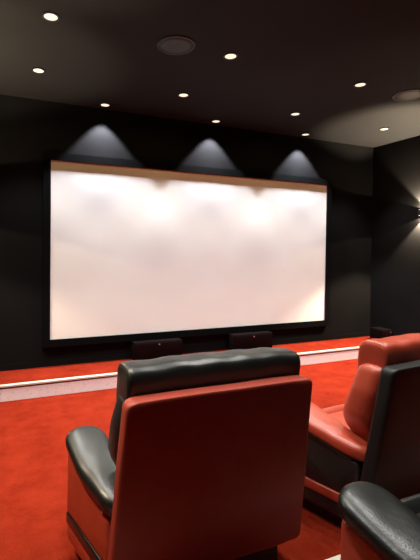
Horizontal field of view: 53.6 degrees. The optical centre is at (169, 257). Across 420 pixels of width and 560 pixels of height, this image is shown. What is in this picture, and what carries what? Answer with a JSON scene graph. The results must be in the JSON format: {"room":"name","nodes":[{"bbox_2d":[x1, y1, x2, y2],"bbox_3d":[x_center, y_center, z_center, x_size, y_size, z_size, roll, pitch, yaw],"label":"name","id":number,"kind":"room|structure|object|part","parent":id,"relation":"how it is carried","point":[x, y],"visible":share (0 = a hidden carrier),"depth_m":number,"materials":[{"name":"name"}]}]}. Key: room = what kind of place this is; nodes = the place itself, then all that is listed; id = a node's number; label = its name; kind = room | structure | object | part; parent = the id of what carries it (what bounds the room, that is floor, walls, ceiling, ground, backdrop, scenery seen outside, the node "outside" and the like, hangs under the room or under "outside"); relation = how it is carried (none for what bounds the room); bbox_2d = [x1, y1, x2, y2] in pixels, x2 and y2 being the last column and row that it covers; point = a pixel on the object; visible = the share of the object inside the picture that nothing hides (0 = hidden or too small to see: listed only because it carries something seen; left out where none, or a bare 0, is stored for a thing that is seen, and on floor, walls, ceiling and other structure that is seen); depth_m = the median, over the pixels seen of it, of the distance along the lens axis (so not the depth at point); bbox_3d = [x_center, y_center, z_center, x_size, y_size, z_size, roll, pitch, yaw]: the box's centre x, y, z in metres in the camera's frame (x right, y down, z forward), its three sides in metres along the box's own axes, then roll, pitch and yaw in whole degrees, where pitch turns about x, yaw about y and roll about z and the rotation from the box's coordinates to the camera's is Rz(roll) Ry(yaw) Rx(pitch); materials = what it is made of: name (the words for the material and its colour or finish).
{"room":"home theater","nodes":[
{"label":"home theater","id":0,"kind":"room"},
{"bbox_2d":[0,359,357,559],"bbox_3d":[1.542,1.387,2.229,5.607,0.120,6.115,0,1,-23],"label":"floor","id":1,"kind":"structure","parent":0,"point":[34,432],"depth_m":2.55,"materials":[{"name":"red carpet"}]},
{"bbox_2d":[0,336,369,384],"bbox_3d":[0.506,1.200,4.719,5.367,0.140,0.476,0,1,-23],"label":"stage","id":2,"kind":"object","parent":1,"relation":"on","point":[74,370],"depth_m":4.20,"materials":[{"name":"red carpet"}]},
{"bbox_2d":[131,338,181,359],"bbox_3d":[-0.143,1.023,4.605,0.560,0.205,0.161,0,1,-23],"label":"speaker","id":3,"kind":"object","parent":2,"relation":"on","point":[167,347],"visible":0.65,"depth_m":4.53},
{"bbox_2d":[0,346,359,401],"bbox_3d":[0.599,1.219,4.496,5.367,0.115,0.007,0,1,-23],"label":"trim","id":4,"kind":"structure","parent":2,"relation":"attached to","point":[11,394],"depth_m":3.89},
{"bbox_2d":[227,331,271,349],"bbox_3d":[0.993,1.026,5.077,0.560,0.205,0.161,0,1,-23],"label":"speaker","id":5,"kind":"object","parent":2,"relation":"on","point":[244,340],"visible":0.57,"depth_m":5.00},
{"bbox_2d":[370,327,392,337],"bbox_3d":[2.909,1.056,5.666,0.170,0.165,0.236,0,1,-23],"label":"speaker","id":6,"kind":"object","parent":2,"relation":"on","point":[375,332],"visible":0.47,"depth_m":5.61},
{"bbox_2d":[384,330,392,336],"bbox_3d":[2.950,1.054,5.567,0.146,0.133,0.013,0,1,-23],"label":"grille","id":7,"kind":"object","parent":6,"relation":"attached to","point":[387,333],"depth_m":5.56,"materials":[{"name":"fabric"}]},
{"bbox_2d":[66,347,311,559],"bbox_3d":[0.081,0.849,1.804,0.989,0.940,0.641,0,1,-23],"label":"recliner","id":8,"kind":"object","parent":1,"relation":"on","point":[203,457],"visible":1,"depth_m":1.55,"materials":[{"name":"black leather"}]},
{"bbox_3d":[-0.286,0.988,1.693,0.123,0.293,0.423,0,1,-35],"label":"armrest","id":9,"kind":"part","parent":8,"relation":"part of","materials":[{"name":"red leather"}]},
{"bbox_2d":[108,395,124,465],"bbox_3d":[0.133,0.773,1.694,0.777,0.579,0.284,0,1,-23],"label":"cushion","id":10,"kind":"object","parent":8,"relation":"on","point":[116,430],"depth_m":1.49,"materials":[{"name":"black leather"}]},
{"bbox_2d":[116,347,299,399],"bbox_3d":[0.172,0.479,1.660,0.763,0.195,0.171,0,1,-23],"label":"pillow","id":11,"kind":"object","parent":8,"relation":"on","point":[135,378],"depth_m":1.57,"materials":[{"name":"black leather"}]},
{"bbox_2d":[302,332,419,526],"bbox_3d":[1.160,0.852,2.240,0.993,0.940,0.642,0,1,-27],"label":"recliner","id":12,"kind":"object","parent":1,"relation":"on","point":[373,437],"visible":0.84,"depth_m":1.94,"materials":[{"name":"red leather"}]},
{"bbox_3d":[0.800,0.992,2.105,0.123,0.293,0.423,0,1,-39],"label":"armrest","id":13,"kind":"part","parent":12,"relation":"part of","materials":[{"name":"black leather"}]},
{"bbox_3d":[1.115,0.975,2.332,0.653,0.163,0.335,0,1,-27],"label":"seat","id":14,"kind":"part","parent":12,"relation":"part of","materials":[{"name":"red leather"}]},
{"bbox_2d":[343,363,381,442],"bbox_3d":[1.218,0.778,2.135,0.778,0.580,0.285,0,1,-27],"label":"cushion","id":15,"kind":"object","parent":12,"relation":"on","point":[362,409],"depth_m":1.92,"materials":[{"name":"red leather"}]},
{"bbox_2d":[357,332,419,368],"bbox_3d":[1.264,0.483,2.106,0.709,0.196,0.170,0,1,-27],"label":"pillow","id":16,"kind":"object","parent":12,"relation":"on","point":[377,353],"depth_m":1.94,"materials":[{"name":"red leather"}]},
{"bbox_3d":[1.280,0.847,2.040,0.847,0.723,0.176,0,1,-27],"label":"panel","id":17,"kind":"part","parent":12,"relation":"part of","materials":[{"name":"black leather"}]},
{"bbox_2d":[339,482,419,559],"bbox_3d":[0.997,0.721,1.099,0.989,0.940,0.641,0,1,-23],"label":"recliner","id":18,"kind":"object","parent":1,"relation":"on","point":[376,524],"visible":1,"depth_m":1.07,"materials":[{"name":"black leather"}]},
{"bbox_3d":[0.630,0.861,0.988,0.123,0.293,0.423,0,1,-35],"label":"armrest","id":19,"kind":"part","parent":18,"relation":"part of","materials":[{"name":"red leather"}]},
{"bbox_2d":[0,94,372,364],"bbox_3d":[0.406,-0.160,4.970,5.607,2.850,0.120,0,1,-23],"label":"wall","id":20,"kind":"structure","parent":0,"point":[29,127],"depth_m":4.56,"materials":[{"name":"black paint"}]},
{"bbox_2d":[0,332,369,370],"bbox_3d":[0.418,1.095,4.931,5.367,0.060,0.012,0,1,-23],"label":"baseboard","id":21,"kind":"structure","parent":20,"relation":"attached to","point":[18,366],"depth_m":4.54,"materials":[{"name":"black paint"}]},
{"bbox_2d":[42,151,331,347],"bbox_3d":[0.442,-0.071,4.888,3.740,1.976,0.060,0,1,-23],"label":"projection screen","id":22,"kind":"object","parent":20,"relation":"attached to","point":[133,250],"visible":1,"depth_m":4.72,"materials":[{"name":"white fabric"}]},
{"bbox_2d":[0,0,419,147],"bbox_3d":[1.573,-1.573,2.176,5.607,0.100,6.115,0,1,-23],"label":"ceiling","id":23,"kind":"structure","parent":0,"point":[306,57],"depth_m":3.27,"materials":[{"name":"paint"}]},
{"bbox_2d":[31,67,44,73],"bbox_3d":[-1.101,-1.570,3.465,0.112,0.007,0.112,0,1,-23],"label":"recessed light","id":24,"kind":"object","parent":23,"relation":"in","point":[38,70],"visible":1,"depth_m":3.46,"materials":[{"name":"grey"}]},
{"bbox_2d":[42,11,59,21],"bbox_3d":[-0.766,-1.552,2.660,0.112,0.007,0.112,0,1,-23],"label":"recessed light","id":25,"kind":"object","parent":23,"relation":"in","point":[50,16],"visible":1,"depth_m":2.65,"materials":[{"name":"grey"}]},
{"bbox_2d":[100,103,110,106],"bbox_3d":[-0.669,-1.580,4.274,0.112,0.007,0.112,0,1,-23],"label":"recessed light","id":26,"kind":"object","parent":23,"relation":"in","point":[101,104],"visible":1,"depth_m":4.27,"materials":[{"name":"grey"}]},
{"bbox_2d":[157,35,194,54],"bbox_3d":[0.049,-1.548,3.019,0.280,0.012,0.280,0,1,-23],"label":"ceiling speaker","id":27,"kind":"object","parent":23,"relation":"attached to","point":[173,44],"visible":1,"depth_m":3.00},
{"bbox_2d":[178,92,188,97],"bbox_3d":[0.134,-1.567,3.979,0.112,0.007,0.112,0,1,-23],"label":"recessed light","id":28,"kind":"object","parent":23,"relation":"in","point":[183,94],"visible":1,"depth_m":3.96,"materials":[{"name":"grey"}]},
{"bbox_2d":[223,52,237,59],"bbox_3d":[0.469,-1.549,3.174,0.112,0.007,0.112,0,1,-23],"label":"recessed light","id":29,"kind":"object","parent":23,"relation":"in","point":[231,55],"visible":1,"depth_m":3.17,"materials":[{"name":"grey"}]},
{"bbox_2d":[290,112,300,115],"bbox_3d":[1.369,-1.563,4.492,0.112,0.007,0.112,0,1,-23],"label":"recessed light","id":30,"kind":"object","parent":23,"relation":"in","point":[292,113],"visible":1,"depth_m":4.48,"materials":[{"name":"grey"}]},
{"bbox_2d":[353,82,366,87],"bbox_3d":[1.703,-1.545,3.688,0.112,0.007,0.112,0,1,-23],"label":"recessed light","id":31,"kind":"object","parent":23,"relation":"in","point":[359,84],"visible":1,"depth_m":3.68,"materials":[{"name":"grey"}]},
{"bbox_2d":[392,89,419,100],"bbox_3d":[2.272,-1.541,3.922,0.280,0.012,0.280,0,1,-23],"label":"ceiling speaker","id":32,"kind":"object","parent":23,"relation":"attached to","point":[406,95],"visible":1,"depth_m":3.91},
{"bbox_2d":[394,91,419,99],"bbox_3d":[2.272,-1.541,3.922,0.250,0.012,0.250,0,1,-23],"label":"grille","id":33,"kind":"object","parent":32,"relation":"attached to","point":[403,95],"depth_m":3.91,"materials":[{"name":"grey metal"}]},
{"bbox_2d":[326,554,340,559],"bbox_3d":[1.632,1.189,2.012,5.367,0.019,0.043,0,1,-23],"label":"trim","id":34,"kind":"structure","parent":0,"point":[337,557],"depth_m":1.61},
{"bbox_2d":[370,135,419,335],"bbox_3d":[4.090,-0.090,3.256,0.120,2.850,5.875,0,1,-23],"label":"wall","id":35,"kind":"structure","parent":0,"point":[395,247],"depth_m":5.57,"materials":[{"name":"black paint"}]}
]}

